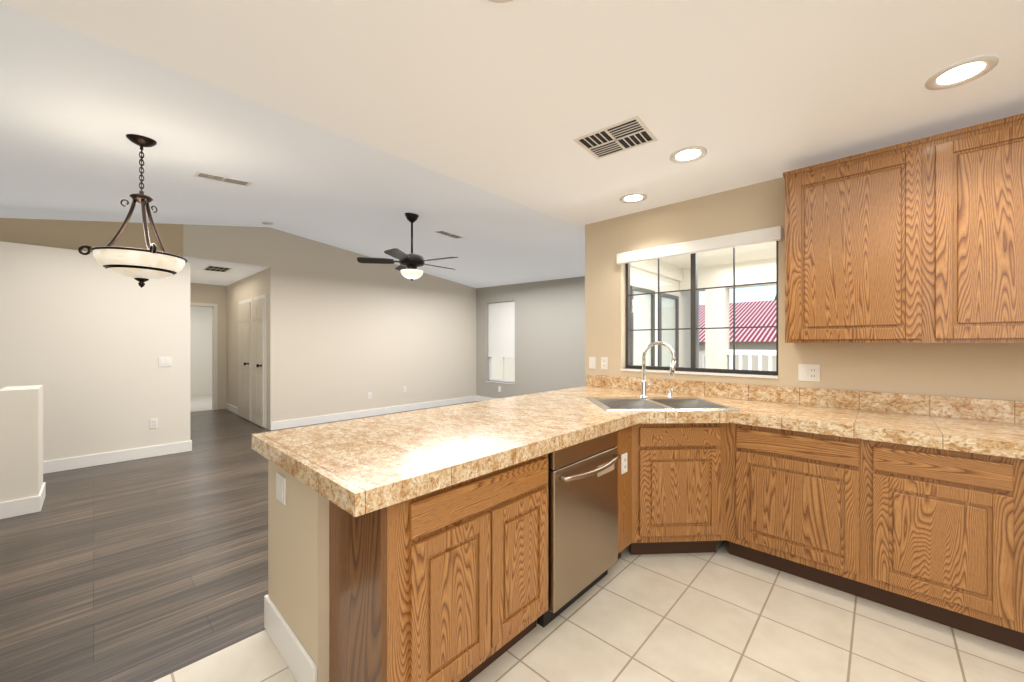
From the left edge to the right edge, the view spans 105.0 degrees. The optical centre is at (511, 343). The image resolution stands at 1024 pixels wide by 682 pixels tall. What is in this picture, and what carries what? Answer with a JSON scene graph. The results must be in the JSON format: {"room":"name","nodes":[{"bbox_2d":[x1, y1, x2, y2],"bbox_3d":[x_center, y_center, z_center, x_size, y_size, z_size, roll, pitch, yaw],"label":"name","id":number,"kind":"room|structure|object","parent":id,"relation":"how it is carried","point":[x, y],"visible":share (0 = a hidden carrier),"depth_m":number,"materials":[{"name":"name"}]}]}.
{"room":"kitchen","nodes":[
{"label":"kitchen","id":0,"kind":"room"},
{"bbox_2d":[0,241,189,460],"bbox_3d":[-5.906,0.170,3.228,0.569,2.320,5.020,0,0,43],"label":"wall","id":1,"kind":"structure","parent":0,"point":[87,341],"depth_m":4.26,"materials":[{"name":"beige paint"}]},
{"bbox_2d":[43,440,191,473],"bbox_3d":[-5.689,1.268,3.034,0.017,0.125,5.034,0,0,43],"label":"baseboard","id":2,"kind":"structure","parent":1,"relation":"attached to","point":[58,465],"depth_m":4.37,"materials":[{"name":"white wood"}]},
{"bbox_2d":[150,418,157,428],"bbox_3d":[-4.207,0.940,4.614,0.008,0.115,0.070,0,0,43],"label":"electrical outlet","id":3,"kind":"object","parent":1,"relation":"attached to","point":[154,423],"visible":1,"depth_m":4.62,"materials":[{"name":"white plastic"}]},
{"bbox_2d":[159,357,171,366],"bbox_3d":[-4.138,0.220,4.688,0.008,0.115,0.116,0,0,43],"label":"light switch","id":4,"kind":"object","parent":1,"relation":"attached to","point":[165,361],"visible":1,"depth_m":4.69,"materials":[{"name":"white plastic"}]},
{"bbox_2d":[190,306,211,395],"bbox_3d":[-8.316,0.055,9.661,0.150,2.550,3.700,0,0,43],"label":"wall","id":5,"kind":"structure","parent":0,"point":[200,351],"depth_m":9.98,"materials":[{"name":"beige paint"}]},
{"bbox_2d":[190,395,212,411],"bbox_3d":[-7.222,1.330,8.634,2.850,0.001,3.700,0,0,43],"label":"floor","id":6,"kind":"structure","parent":0,"point":[201,403],"depth_m":8.69,"materials":[{"name":"beige"}]},
{"bbox_2d":[190,283,226,409],"bbox_3d":[-6.202,0.055,7.676,0.150,2.550,1.700,0,0,43],"label":"wall","id":7,"kind":"structure","parent":0,"point":[208,293],"depth_m":7.92,"materials":[{"name":"beige paint"}]},
{"bbox_2d":[190,302,217,409],"bbox_3d":[-6.149,0.270,7.613,0.012,2.120,0.720,0,0,43],"label":"trim","id":8,"kind":"structure","parent":7,"relation":"attached to","point":[215,306],"depth_m":7.85,"materials":[{"name":"white"}]},
{"bbox_2d":[0,218,475,429],"bbox_3d":[-4.329,-0.620,5.430,0.154,3.900,10.390,0,0,43],"label":"wall","id":9,"kind":"structure","parent":0,"point":[347,331],"depth_m":6.68,"materials":[{"name":"beige paint"}]},
{"bbox_2d":[271,396,475,429],"bbox_3d":[-2.264,1.268,7.510,0.017,0.125,4.150,0,0,43],"label":"baseboard","id":10,"kind":"structure","parent":9,"relation":"attached to","point":[276,425],"depth_m":7.07,"materials":[{"name":"white wood"}]},
{"bbox_2d":[0,401,477,681],"bbox_3d":[-3.650,1.330,4.758,7.665,0.001,10.340,0,0,43],"label":"floor","id":11,"kind":"structure","parent":0,"point":[152,569],"depth_m":2.36,"materials":[{"name":"grey wood"}]},
{"bbox_2d":[0,385,42,502],"bbox_3d":[-3.977,0.845,3.186,0.440,0.970,0.200,0,0,43],"label":"half wall","id":12,"kind":"structure","parent":11,"relation":"on","point":[21,442],"depth_m":3.05,"materials":[{"name":"beige paint"}]},
{"bbox_2d":[32,482,45,512],"bbox_3d":[-3.899,1.268,3.259,0.454,0.125,0.014,0,0,43],"label":"baseboard","id":13,"kind":"structure","parent":11,"relation":"on","point":[37,501],"depth_m":3.10,"materials":[{"name":"white wood"}]},
{"bbox_2d":[227,268,266,427],"bbox_3d":[-4.751,0.055,7.103,2.749,2.550,0.150,0,0,43],"label":"wall","id":14,"kind":"structure","parent":0,"point":[251,286],"depth_m":7.48,"materials":[{"name":"beige paint"}]},
{"bbox_2d":[226,403,237,414],"bbox_3d":[-5.452,1.268,7.648,0.980,0.125,0.014,0,0,43],"label":"baseboard","id":15,"kind":"structure","parent":14,"relation":"attached to","point":[229,407],"depth_m":7.60,"materials":[{"name":"white wood"}]},
{"bbox_2d":[238,302,250,420],"bbox_3d":[-4.755,0.304,6.930,0.780,2.028,0.103,0,0,43],"label":"hall door","id":16,"kind":"structure","parent":14,"relation":"in","point":[244,360],"depth_m":6.87,"materials":[{"name":"beige paint"}]},
{"bbox_2d":[239,298,252,421],"bbox_3d":[-4.724,0.280,6.963,0.900,2.100,0.012,0,0,43],"label":"door frame","id":17,"kind":"structure","parent":14,"relation":"attached to","point":[247,300],"depth_m":6.67,"materials":[{"name":"white wood"}]},
{"bbox_2d":[252,298,263,426],"bbox_3d":[-4.135,0.304,6.348,0.600,2.028,0.103,0,0,43],"label":"hall door","id":18,"kind":"structure","parent":14,"relation":"in","point":[257,361],"depth_m":6.31,"materials":[{"name":"beige paint"}]},
{"bbox_2d":[253,294,265,428],"bbox_3d":[-4.104,0.280,6.381,0.720,2.100,0.012,0,0,43],"label":"door frame","id":19,"kind":"structure","parent":14,"relation":"attached to","point":[260,297],"depth_m":6.17,"materials":[{"name":"white wood"}]},
{"bbox_2d":[0,0,1023,287],"bbox_3d":[-1.286,-1.476,2.648,13.900,0.614,10.500,0,0,43],"label":"ceiling","id":20,"kind":"structure","parent":0,"point":[512,100],"depth_m":1.95,"materials":[{"name":"white paint"}]},
{"bbox_2d":[78,134,187,287],"bbox_3d":[-2.244,-0.796,2.356,0.495,0.915,0.486,0,0,43],"label":"pendant light","id":21,"kind":"object","parent":20,"relation":"hanging from","point":[141,266],"visible":1,"depth_m":2.33,"materials":[{"name":"white glass"}]},
{"bbox_2d":[203,265,231,271],"bbox_3d":[-4.630,-1.167,6.172,0.500,0.005,0.300,0,0,43],"label":"ceiling vent","id":22,"kind":"object","parent":20,"relation":"in","point":[216,268],"visible":1,"depth_m":6.13,"materials":[{"name":"white metal"}]},
{"bbox_2d":[193,171,252,186],"bbox_3d":[-2.299,-1.307,3.133,0.162,0.040,0.360,0,0,43],"label":"ceiling vent","id":23,"kind":"object","parent":20,"relation":"in","point":[221,178],"visible":0.98,"depth_m":3.12,"materials":[{"name":"white metal"}]},
{"bbox_2d":[262,221,273,224],"bbox_3d":[-3.278,-1.615,5.276,0.131,0.053,0.132,0,0,43],"label":"smoke detector","id":24,"kind":"object","parent":20,"relation":"attached to","point":[267,223],"visible":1,"depth_m":5.23,"materials":[{"name":"white plastic"}]},
{"bbox_2d":[357,213,457,280],"bbox_3d":[-1.007,-0.997,4.085,1.039,0.705,0.993,0,0,43],"label":"ceiling fan","id":25,"kind":"object","parent":20,"relation":"hanging from","point":[410,264],"visible":0.98,"depth_m":3.98,"materials":[{"name":"dark bronze metal"},{"name":"dark wood blades"},{"name":"frosted glass"}]},
{"bbox_2d":[434,230,464,238],"bbox_3d":[-0.767,-1.333,4.822,0.161,0.036,0.360,0,0,43],"label":"ceiling vent","id":26,"kind":"object","parent":20,"relation":"in","point":[449,234],"visible":1,"depth_m":4.82,"materials":[{"name":"white metal"}]},
{"bbox_2d":[488,0,512,2],"bbox_3d":[-0.039,-1.164,1.237,0.210,0.012,0.210,0,0,43],"label":"recessed light","id":27,"kind":"object","parent":20,"relation":"in","point":[500,1],"visible":1,"depth_m":1.33,"materials":[{"name":"white"}]},
{"bbox_2d":[573,116,657,159],"bbox_3d":[0.594,-1.167,2.254,0.380,0.005,0.310,0,0,39],"label":"ceiling vent","id":28,"kind":"object","parent":20,"relation":"in","point":[627,134],"visible":1,"depth_m":2.24,"materials":[{"name":"white metal"}]},
{"bbox_2d":[620,193,646,202],"bbox_3d":[0.976,-1.164,3.158,0.210,0.012,0.210,0,0,43],"label":"recessed light","id":29,"kind":"object","parent":20,"relation":"in","point":[633,197],"visible":1,"depth_m":3.15,"materials":[{"name":"white"}]},
{"bbox_2d":[670,146,706,162],"bbox_3d":[1.091,-1.164,2.433,0.210,0.012,0.210,0,0,43],"label":"recessed light","id":30,"kind":"object","parent":20,"relation":"in","point":[689,154],"visible":0.98,"depth_m":2.43,"materials":[{"name":"white"}]},
{"bbox_2d":[925,55,998,89],"bbox_3d":[1.938,-1.164,1.699,0.210,0.012,0.210,0,0,43],"label":"recessed light","id":31,"kind":"object","parent":20,"relation":"in","point":[969,70],"visible":1,"depth_m":1.69,"materials":[{"name":"white"}]},
{"bbox_2d":[476,276,698,398],"bbox_3d":[0.986,-0.320,7.463,4.818,3.300,0.150,0,0,43],"label":"wall","id":32,"kind":"structure","parent":0,"point":[549,335],"depth_m":7.76,"materials":[{"name":"grey paint"}]},
{"bbox_2d":[476,396,496,400],"bbox_3d":[0.875,1.268,7.454,4.670,0.125,0.014,0,0,43],"label":"baseboard","id":33,"kind":"structure","parent":32,"relation":"attached to","point":[478,398],"depth_m":8.89,"materials":[{"name":"white wood"}]},
{"bbox_2d":[486,301,514,383],"bbox_3d":[-0.210,-0.020,8.578,0.870,1.760,0.162,0,0,43],"label":"window","id":34,"kind":"structure","parent":32,"relation":"in","point":[491,372],"depth_m":8.69,"materials":[{"name":"white"}]},
{"bbox_2d":[488,301,514,357],"bbox_3d":[-0.218,-0.292,8.569,0.850,1.195,0.025,0,0,43],"label":"window blind","id":35,"kind":"object","parent":34,"relation":"attached to","point":[501,329],"visible":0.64,"depth_m":8.57,"materials":[{"name":"white fabric"}]},
{"bbox_2d":[154,540,1023,681],"bbox_3d":[0.504,1.330,-1.008,6.285,0.001,7.620,0,0,43],"label":"floor","id":36,"kind":"structure","parent":0,"point":[721,614],"depth_m":1.76,"materials":[{"name":"beige tile"}]},
{"bbox_2d":[268,460,328,681],"bbox_3d":[0.019,0.906,2.642,0.590,0.847,2.758,0,0,43],"label":"wall","id":37,"kind":"structure","parent":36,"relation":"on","point":[298,558],"depth_m":1.55,"materials":[{"name":"beige paint"}]},
{"bbox_2d":[276,472,285,504],"bbox_3d":[-1.005,0.630,1.705,0.116,0.115,0.008,0,0,43],"label":"light switch","id":38,"kind":"object","parent":37,"relation":"attached to","point":[281,488],"visible":1,"depth_m":1.69,"materials":[{"name":"white plastic"}]},
{"bbox_2d":[264,595,316,681],"bbox_3d":[0.006,1.255,2.639,0.604,0.150,2.764,0,0,43],"label":"baseboard","id":39,"kind":"structure","parent":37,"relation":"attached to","point":[299,662],"depth_m":1.61,"materials":[{"name":"white wood"}]},
{"bbox_2d":[329,454,547,681],"bbox_3d":[-0.249,0.906,1.623,0.406,0.848,0.825,0,0,43],"label":"base cabinet","id":40,"kind":"object","parent":36,"relation":"on","point":[448,584],"depth_m":1.38,"materials":[{"name":"brown wood"}]},
{"bbox_2d":[252,398,631,516],"bbox_3d":[-0.084,0.449,2.219,1.040,0.065,2.130,0,0,43],"label":"countertop","id":41,"kind":"structure","parent":40,"relation":"on","point":[358,467],"depth_m":1.63,"materials":[{"name":"stone"}]},
{"bbox_2d":[537,431,620,627],"bbox_3d":[0.210,0.911,2.184,0.637,0.838,0.598,0,0,43],"label":"dishwasher","id":42,"kind":"object","parent":36,"relation":"on","point":[582,518],"visible":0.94,"depth_m":1.95,"materials":[{"name":"silver metal"}]},
{"bbox_2d":[625,423,728,554],"bbox_3d":[1.027,0.906,2.426,0.425,0.848,0.444,0,0,43],"label":"base cabinet","id":43,"kind":"object","parent":36,"relation":"on","point":[677,474],"depth_m":2.40,"materials":[{"name":"brown wood"}]},
{"bbox_2d":[621,453,626,473],"bbox_3d":[0.666,0.710,2.324,0.008,0.115,0.070,0,0,43],"label":"electrical outlet","id":44,"kind":"object","parent":43,"relation":"attached to","point":[623,463],"visible":1,"depth_m":2.31,"materials":[{"name":"white plastic"}]},
{"bbox_2d":[733,423,868,599],"bbox_3d":[1.793,0.906,2.416,0.585,0.848,0.656,0,0,43],"label":"base cabinet","id":45,"kind":"object","parent":36,"relation":"on","point":[801,499],"depth_m":2.16,"materials":[{"name":"brown wood"}]},
{"bbox_2d":[869,440,1023,650],"bbox_3d":[2.184,0.906,2.048,0.490,0.848,0.656,0,0,43],"label":"base cabinet","id":46,"kind":"object","parent":36,"relation":"on","point":[946,527],"depth_m":1.79,"materials":[{"name":"brown wood"}]},
{"bbox_2d":[506,374,1023,458],"bbox_3d":[1.658,0.391,2.189,3.620,0.180,1.172,0,0,43],"label":"countertop","id":47,"kind":"structure","parent":46,"relation":"on","point":[994,427],"depth_m":2.31,"materials":[{"name":"stone"}]},
{"bbox_2d":[640,341,675,397],"bbox_3d":[1.093,0.195,2.896,0.251,0.417,0.196,0,0,43],"label":"faucet","id":48,"kind":"object","parent":47,"relation":"on","point":[644,387],"visible":1,"depth_m":2.89,"materials":[{"name":"silver metal"}]},
{"bbox_2d":[586,397,740,410],"bbox_3d":[0.984,0.477,2.687,0.836,0.146,0.559,0,0,-2],"label":"sink","id":49,"kind":"object","parent":47,"relation":"in","point":[651,404],"visible":0.42,"depth_m":2.84,"materials":[{"name":"silver metal"}]},
{"bbox_2d":[630,267,690,367],"bbox_3d":[1.756,1.180,4.874,0.150,6.300,2.568,0,0,43],"label":"wall","id":50,"kind":"structure","parent":0,"point":[670,284],"depth_m":4.89,"materials":[{"name":"beige paint"}]},
{"bbox_2d":[585,177,1023,400],"bbox_3d":[3.079,0.055,1.766,6.330,2.550,0.150,0,0,43],"label":"wall","id":51,"kind":"structure","parent":0,"point":[983,370],"depth_m":2.80,"materials":[{"name":"beige paint"}]},
{"bbox_2d":[589,357,594,368],"bbox_3d":[0.779,0.190,3.817,0.070,0.115,0.008,0,0,43],"label":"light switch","id":52,"kind":"object","parent":51,"relation":"attached to","point":[591,362],"visible":1,"depth_m":3.81,"materials":[{"name":"white plastic"}]},
{"bbox_2d":[601,357,607,369],"bbox_3d":[0.876,0.190,3.726,0.070,0.115,0.008,0,0,43],"label":"electrical outlet","id":53,"kind":"object","parent":51,"relation":"attached to","point":[604,362],"visible":1,"depth_m":3.72,"materials":[{"name":"white plastic"}]},
{"bbox_2d":[621,241,777,378],"bbox_3d":[1.492,-0.275,3.247,1.210,1.050,0.162,0,0,43],"label":"kitchen window","id":54,"kind":"structure","parent":51,"relation":"in","point":[694,289],"depth_m":3.25,"materials":[{"name":"black"}]},
{"bbox_2d":[616,226,781,264],"bbox_3d":[1.427,-0.772,3.178,1.260,0.095,0.048,0,0,43],"label":"window blind","id":55,"kind":"object","parent":54,"relation":"attached to","point":[765,235],"visible":0.98,"depth_m":3.07,"materials":[{"name":"white plastic"}]},
{"bbox_2d":[798,364,819,381],"bbox_3d":[2.010,0.200,2.660,0.116,0.115,0.008,0,0,43],"label":"electrical outlet","id":56,"kind":"object","parent":51,"relation":"attached to","point":[809,372],"visible":1,"depth_m":2.66,"materials":[{"name":"white plastic"}]},
{"bbox_2d":[783,135,934,342],"bbox_3d":[2.063,-0.545,2.388,0.628,1.084,0.326,0,0,43],"label":"upper cabinet","id":57,"kind":"object","parent":51,"relation":"attached to","point":[921,240],"depth_m":2.23,"materials":[{"name":"brown wood"}]},
{"bbox_2d":[935,113,1023,342],"bbox_3d":[2.520,-0.545,1.959,0.626,1.084,0.326,0,0,43],"label":"upper cabinet","id":58,"kind":"object","parent":51,"relation":"attached to","point":[979,168],"depth_m":1.94,"materials":[{"name":"brown wood"}]},
{"label":"outside","id":59,"kind":"structure","parent":0,"visible":0},
{"label":"ground","id":60,"kind":"structure","parent":59,"visible":0},
{"bbox_2d":[492,357,514,380],"bbox_3d":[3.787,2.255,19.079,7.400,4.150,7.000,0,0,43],"label":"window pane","id":61,"kind":"object","parent":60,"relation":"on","point":[498,366],"depth_m":18.16,"materials":[{"name":"beige paint"}]},
{"bbox_2d":[630,241,775,370],"bbox_3d":[3.478,1.580,2.957,4.978,5.500,2.128,0,0,43],"label":"patio","id":62,"kind":"structure","parent":60,"relation":"on","point":[713,269],"depth_m":4.85,"materials":[{"name":"beige paint"}]},
{"bbox_2d":[699,300,775,370],"bbox_3d":[14.823,1.355,10.087,20.800,5.950,9.600,0,0,43],"label":"building","id":63,"kind":"structure","parent":60,"relation":"on","point":[767,308],"depth_m":12.21,"materials":[{"name":"beige paint"}]}
]}

